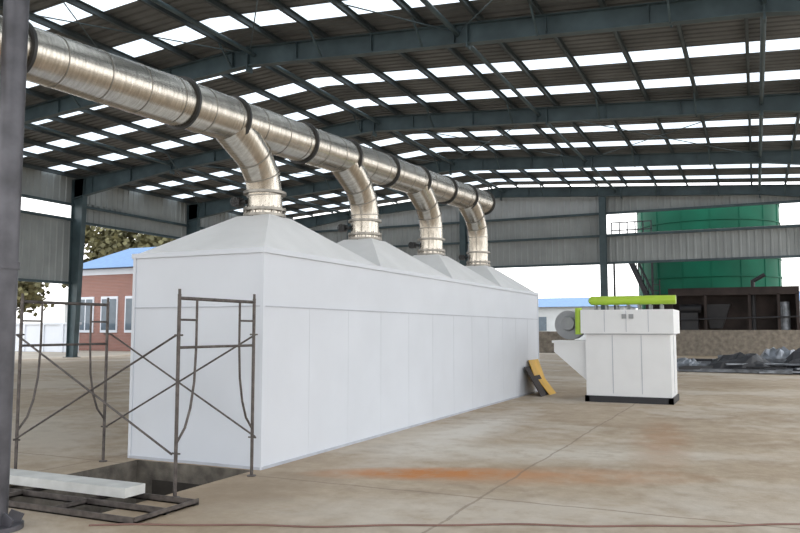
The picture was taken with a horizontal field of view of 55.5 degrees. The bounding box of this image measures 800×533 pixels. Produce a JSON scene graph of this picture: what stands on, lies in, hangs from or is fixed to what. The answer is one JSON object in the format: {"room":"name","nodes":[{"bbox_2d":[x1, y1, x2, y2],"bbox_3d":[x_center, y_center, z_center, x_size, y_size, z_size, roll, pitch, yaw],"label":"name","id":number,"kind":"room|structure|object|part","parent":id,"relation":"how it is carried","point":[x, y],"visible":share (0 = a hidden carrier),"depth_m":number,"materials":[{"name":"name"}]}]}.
{"room":"factory building","nodes":[
{"label":"factory building","id":0,"kind":"room"},
{"bbox_2d":[18,167,241,283],"bbox_3d":[-23.948,-2.942,36.171,0.200,6.486,61.400,-2,-5,25],"label":"wall","id":1,"kind":"structure","parent":0,"point":[44,246],"depth_m":45.15,"materials":[{"name":"grey metal"}]},
{"bbox_2d":[0,0,799,217],"bbox_3d":[-3.545,-7.560,27.159,45.600,1.810,61.700,-2,-5,25],"label":"ceiling","id":2,"kind":"structure","parent":0,"point":[137,14],"depth_m":30.98,"materials":[{"name":"grey metal"}]},
{"bbox_2d":[23,0,799,214],"bbox_3d":[-3.566,-7.564,27.113,45.600,1.810,58.832,-2,-5,25],"label":"strips","id":3,"kind":"object","parent":2,"relation":"attached to","point":[140,47],"visible":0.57,"depth_m":31.88,"materials":[{"name":"white plastic"}]},
{"bbox_2d":[8,353,799,532],"bbox_3d":[-3.629,3.780,26.029,46.000,0.001,62.300,-2,-5,25],"label":"floor","id":4,"kind":"structure","parent":0,"point":[727,452],"depth_m":9.14,"materials":[{"name":"concrete"}]},
{"bbox_2d":[0,0,29,532],"bbox_3d":[-3.272,-3.469,6.586,0.445,11.211,0.440,-2,-5,25],"label":"column","id":5,"kind":"structure","parent":4,"relation":"on","point":[15,21],"depth_m":6.27,"materials":[{"name":"metal"}]},
{"bbox_2d":[8,487,198,522],"bbox_3d":[-3.473,2.185,7.294,3.220,0.060,0.820,-2,-5,25],"label":"frame","id":6,"kind":"object","parent":4,"relation":"on","point":[152,511],"visible":0.68,"depth_m":6.81,"materials":[{"name":"grey metal"}]},
{"bbox_2d":[9,468,144,497],"bbox_3d":[-3.625,2.136,7.624,2.550,0.088,0.260,-2,-5,25],"label":"plank","id":7,"kind":"object","parent":6,"relation":"on","point":[71,483],"visible":1,"depth_m":7.30,"materials":[{"name":"white wood"}]},
{"bbox_2d":[9,460,249,512],"bbox_3d":[-2.951,2.874,7.955,2.040,1.196,2.600,-2,-5,25],"label":"pit","id":8,"kind":"object","parent":4,"relation":"in","point":[157,477],"visible":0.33,"depth_m":9.06,"materials":[{"name":"concrete"}]},
{"bbox_2d":[13,289,257,496],"bbox_3d":[-2.886,1.299,8.344,2.300,2.000,1.354,-2,-5,25],"label":"scaffold","id":9,"kind":"object","parent":4,"relation":"on","point":[252,436],"visible":0.95,"depth_m":8.27,"materials":[{"name":"metal"}]},
{"bbox_3d":[-3.883,1.338,8.808,0.100,2.000,1.315,-2,-5,25],"label":"frame","id":10,"kind":"part","parent":9,"relation":"part of","materials":[{"name":"metal"}]},
{"bbox_3d":[-1.889,1.260,7.880,0.100,2.000,1.315,-2,-5,25],"label":"frame","id":11,"kind":"part","parent":9,"relation":"part of","materials":[{"name":"metal"}]},
{"bbox_2d":[128,214,538,469],"bbox_3d":[0.117,1.256,14.859,2.050,3.170,12.440,-2,-5,25],"label":"chamber","id":12,"kind":"object","parent":4,"relation":"on","point":[357,340],"visible":0.98,"depth_m":9.91,"materials":[{"name":"white paint"}]},
{"bbox_2d":[0,15,495,266],"bbox_3d":[-2.204,-1.712,10.264,0.778,2.000,20.430,-2,-5,25],"label":"duct","id":13,"kind":"object","parent":12,"relation":"on","point":[251,134],"visible":0.89,"depth_m":10.42,"materials":[{"name":"silver metal"}]},
{"bbox_2d":[347,219,350,239],"bbox_3d":[-3.906,1.430,60.247,0.600,10.382,0.600,-2,-5,25],"label":"column","id":14,"kind":"structure","parent":4,"relation":"on","point":[348,224],"depth_m":60.48,"materials":[{"name":"metal"}]},
{"bbox_2d":[25,0,799,124],"bbox_3d":[-3.566,-2.190,26.664,45.100,12.005,1.939,-2,-5,25],"label":"roof beam","id":15,"kind":"structure","parent":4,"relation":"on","point":[670,13],"depth_m":24.32,"materials":[{"name":"metal"}]},
{"bbox_2d":[0,0,766,215],"bbox_3d":[-6.524,-7.142,28.354,36.397,1.379,61.400,-2,-5,25],"label":"struts","id":16,"kind":"object","parent":15,"relation":"attached to","point":[426,3],"visible":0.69,"depth_m":32.08,"materials":[{"name":"metal"}]},
{"bbox_2d":[0,0,799,218],"bbox_3d":[-3.568,-7.423,26.992,44.312,1.884,61.400,-2,-5,25],"label":"purlins","id":17,"kind":"structure","parent":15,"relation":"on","point":[402,4],"depth_m":33.51,"materials":[{"name":"paint"}]},
{"bbox_2d":[66,92,799,357],"bbox_3d":[0.751,-1.421,35.874,45.100,12.005,1.939,-2,-5,25],"label":"frame","id":18,"kind":"object","parent":4,"relation":"on","point":[84,187],"visible":0.8,"depth_m":35.84,"materials":[{"name":"metal"}]},
{"bbox_2d":[89,523,799,527],"bbox_3d":[0.981,2.116,6.213,7.052,0.016,0.100,0,-5,0],"label":"cable","id":19,"kind":"object","parent":4,"relation":"on","point":[277,525],"visible":1,"depth_m":6.21,"materials":[{"name":"rubber"}]},
{"bbox_2d":[459,210,466,265],"bbox_3d":[4.702,0.764,56.268,0.600,11.047,0.600,-2,-5,25],"label":"column","id":20,"kind":"structure","parent":4,"relation":"on","point":[462,224],"depth_m":56.38,"materials":[{"name":"metal"}]},
{"bbox_2d":[186,145,799,235],"bbox_3d":[5.069,-0.651,45.083,45.100,12.005,1.939,-2,-5,25],"label":"roof beam","id":21,"kind":"structure","parent":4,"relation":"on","point":[195,212],"depth_m":43.58,"materials":[{"name":"metal"}]},
{"bbox_2d":[524,359,555,396],"bbox_3d":[3.521,2.766,18.996,0.500,0.850,1.300,-2,-5,25],"label":"leaning boards","id":22,"kind":"object","parent":4,"relation":"on","point":[535,372],"visible":1,"depth_m":18.93,"materials":[{"name":"yellow wood"}]},
{"bbox_2d":[292,182,799,227],"bbox_3d":[9.386,0.118,54.292,45.100,12.005,1.939,-2,-5,25],"label":"frame","id":23,"kind":"object","parent":4,"relation":"on","point":[787,190],"visible":0.74,"depth_m":52.43,"materials":[{"name":"metal"}]},
{"bbox_2d":[598,196,607,309],"bbox_3d":[13.943,0.558,51.953,0.600,10.739,0.600,-2,-5,25],"label":"column","id":24,"kind":"structure","parent":4,"relation":"on","point":[602,200],"depth_m":51.94,"materials":[{"name":"metal"}]},
{"bbox_2d":[552,295,679,404],"bbox_3d":[4.982,1.880,17.516,2.720,2.370,1.450,-2,-5,25],"label":"collector","id":25,"kind":"object","parent":4,"relation":"on","point":[625,356],"visible":1,"depth_m":16.86,"materials":[{"name":"white paint"}]},
{"bbox_3d":[5.050,1.090,17.074,2.170,0.870,0.430,-2,-5,25],"label":"air tank","id":26,"kind":"part","parent":25,"relation":"part of","materials":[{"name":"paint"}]},
{"bbox_2d":[645,273,799,355],"bbox_3d":[20.038,3.016,47.533,8.800,5.104,1.550,-2,-5,25],"label":"shed","id":27,"kind":"object","parent":4,"relation":"on","point":[725,320],"visible":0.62,"depth_m":47.03,"materials":[{"name":"metal"}]},
{"bbox_2d":[677,346,799,373],"bbox_3d":[15.164,3.537,29.422,10.937,1.064,5.797,-2,-5,25],"label":"stock","id":28,"kind":"object","parent":4,"relation":"on","point":[782,360],"visible":0.84,"depth_m":28.65,"materials":[{"name":"black paint"}]},
{"bbox_2d":[309,195,799,352],"bbox_3d":[9.492,0.390,54.497,44.800,11.497,0.300,-2,-5,25],"label":"wall","id":29,"kind":"structure","parent":0,"point":[522,231],"depth_m":53.14,"materials":[{"name":"metal"}]},
{"label":"outside","id":30,"kind":"structure","parent":0,"visible":0},
{"bbox_2d":[15,350,130,358],"bbox_3d":[-3.902,6.821,62.176,460.000,0.001,410.000,-2,-5,25],"label":"ground","id":31,"kind":"structure","parent":30,"point":[25,354],"depth_m":52.57,"materials":[{"name":"white concrete"}]},
{"bbox_2d":[17,281,49,318],"bbox_3d":[-38.612,2.120,73.302,10.538,11.212,8.375,-2,-5,25],"label":"tree","id":32,"kind":"object","parent":31,"relation":"on","point":[24,287],"visible":0.16,"depth_m":72.66,"materials":[{"name":"green plant"}]},
{"bbox_2d":[17,282,54,316],"bbox_3d":[-42.045,2.283,81.754,8.973,12.292,9.845,3,-5,-29],"label":"tree","id":33,"kind":"object","parent":31,"relation":"on","point":[48,292],"visible":0.02,"depth_m":81.82,"materials":[{"name":"green plant"}]},
{"bbox_2d":[15,322,81,351],"bbox_3d":[-28.488,5.321,57.380,11.600,2.150,0.500,-2,-5,25],"label":"wall","id":34,"kind":"structure","parent":31,"relation":"on","point":[53,332],"depth_m":56.10,"materials":[{"name":"white paint"}]},
{"bbox_2d":[64,305,67,321],"bbox_3d":[-30.831,6.731,99.174,21.000,6.300,15.000,-2,-5,25],"label":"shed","id":35,"kind":"object","parent":31,"relation":"on","point":[65,318],"visible":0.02,"depth_m":97.02,"materials":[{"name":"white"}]},
{"bbox_2d":[61,225,137,288],"bbox_3d":[-29.698,1.119,78.223,9.463,14.019,8.701,3,-6,-33],"label":"tree","id":36,"kind":"object","parent":31,"relation":"on","point":[108,241],"visible":0.23,"depth_m":76.19,"materials":[{"name":"green plant"}]},
{"bbox_2d":[79,267,132,350],"bbox_3d":[-19.624,3.672,63.164,9.900,6.400,10.000,-2,-5,25],"label":"brick wall","id":37,"kind":"structure","parent":31,"relation":"on","point":[120,285],"depth_m":59.15,"materials":[{"name":"red brick"}]},
{"bbox_2d":[79,268,132,332],"bbox_3d":[-21.761,2.618,58.660,10.000,4.950,0.099,-2,-5,25],"label":"windows","id":38,"kind":"structure","parent":37,"relation":"in","point":[113,309],"depth_m":59.03,"materials":[{"name":"white paint"}]},
{"bbox_2d":[83,247,154,269],"bbox_3d":[-19.624,-0.464,63.510,10.900,1.900,11.200,-2,-5,25],"label":"roof","id":39,"kind":"structure","parent":37,"relation":"on","point":[122,259],"depth_m":60.39,"materials":[{"name":"blue metal"}]},
{"bbox_2d":[122,231,151,247],"bbox_3d":[-24.333,0.378,80.165,10.165,15.817,9.615,-2,-5,25],"label":"tree","id":40,"kind":"object","parent":31,"relation":"on","point":[137,244],"visible":0.02,"depth_m":77.28,"materials":[{"name":"green plant"}]},
{"bbox_2d":[123,233,175,247],"bbox_3d":[-21.493,0.563,76.474,8.769,14.833,9.621,-2,-5,25],"label":"tree","id":41,"kind":"object","parent":31,"relation":"on","point":[156,241],"visible":0.03,"depth_m":73.94,"materials":[{"name":"green plant"}]},
{"bbox_2d":[538,297,637,339],"bbox_3d":[17.499,6.988,98.648,25.000,5.700,11.000,-2,-5,25],"label":"shed","id":42,"kind":"object","parent":31,"relation":"on","point":[549,309],"visible":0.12,"depth_m":92.92,"materials":[{"name":"white paint"}]},
{"bbox_2d":[611,204,782,309],"bbox_3d":[23.726,0.570,60.269,11.810,12.100,10.520,-2,-5,25],"label":"storage tank","id":43,"kind":"object","parent":31,"relation":"on","point":[718,273],"visible":0.43,"depth_m":55.75,"materials":[{"name":"green metal"}]}
]}

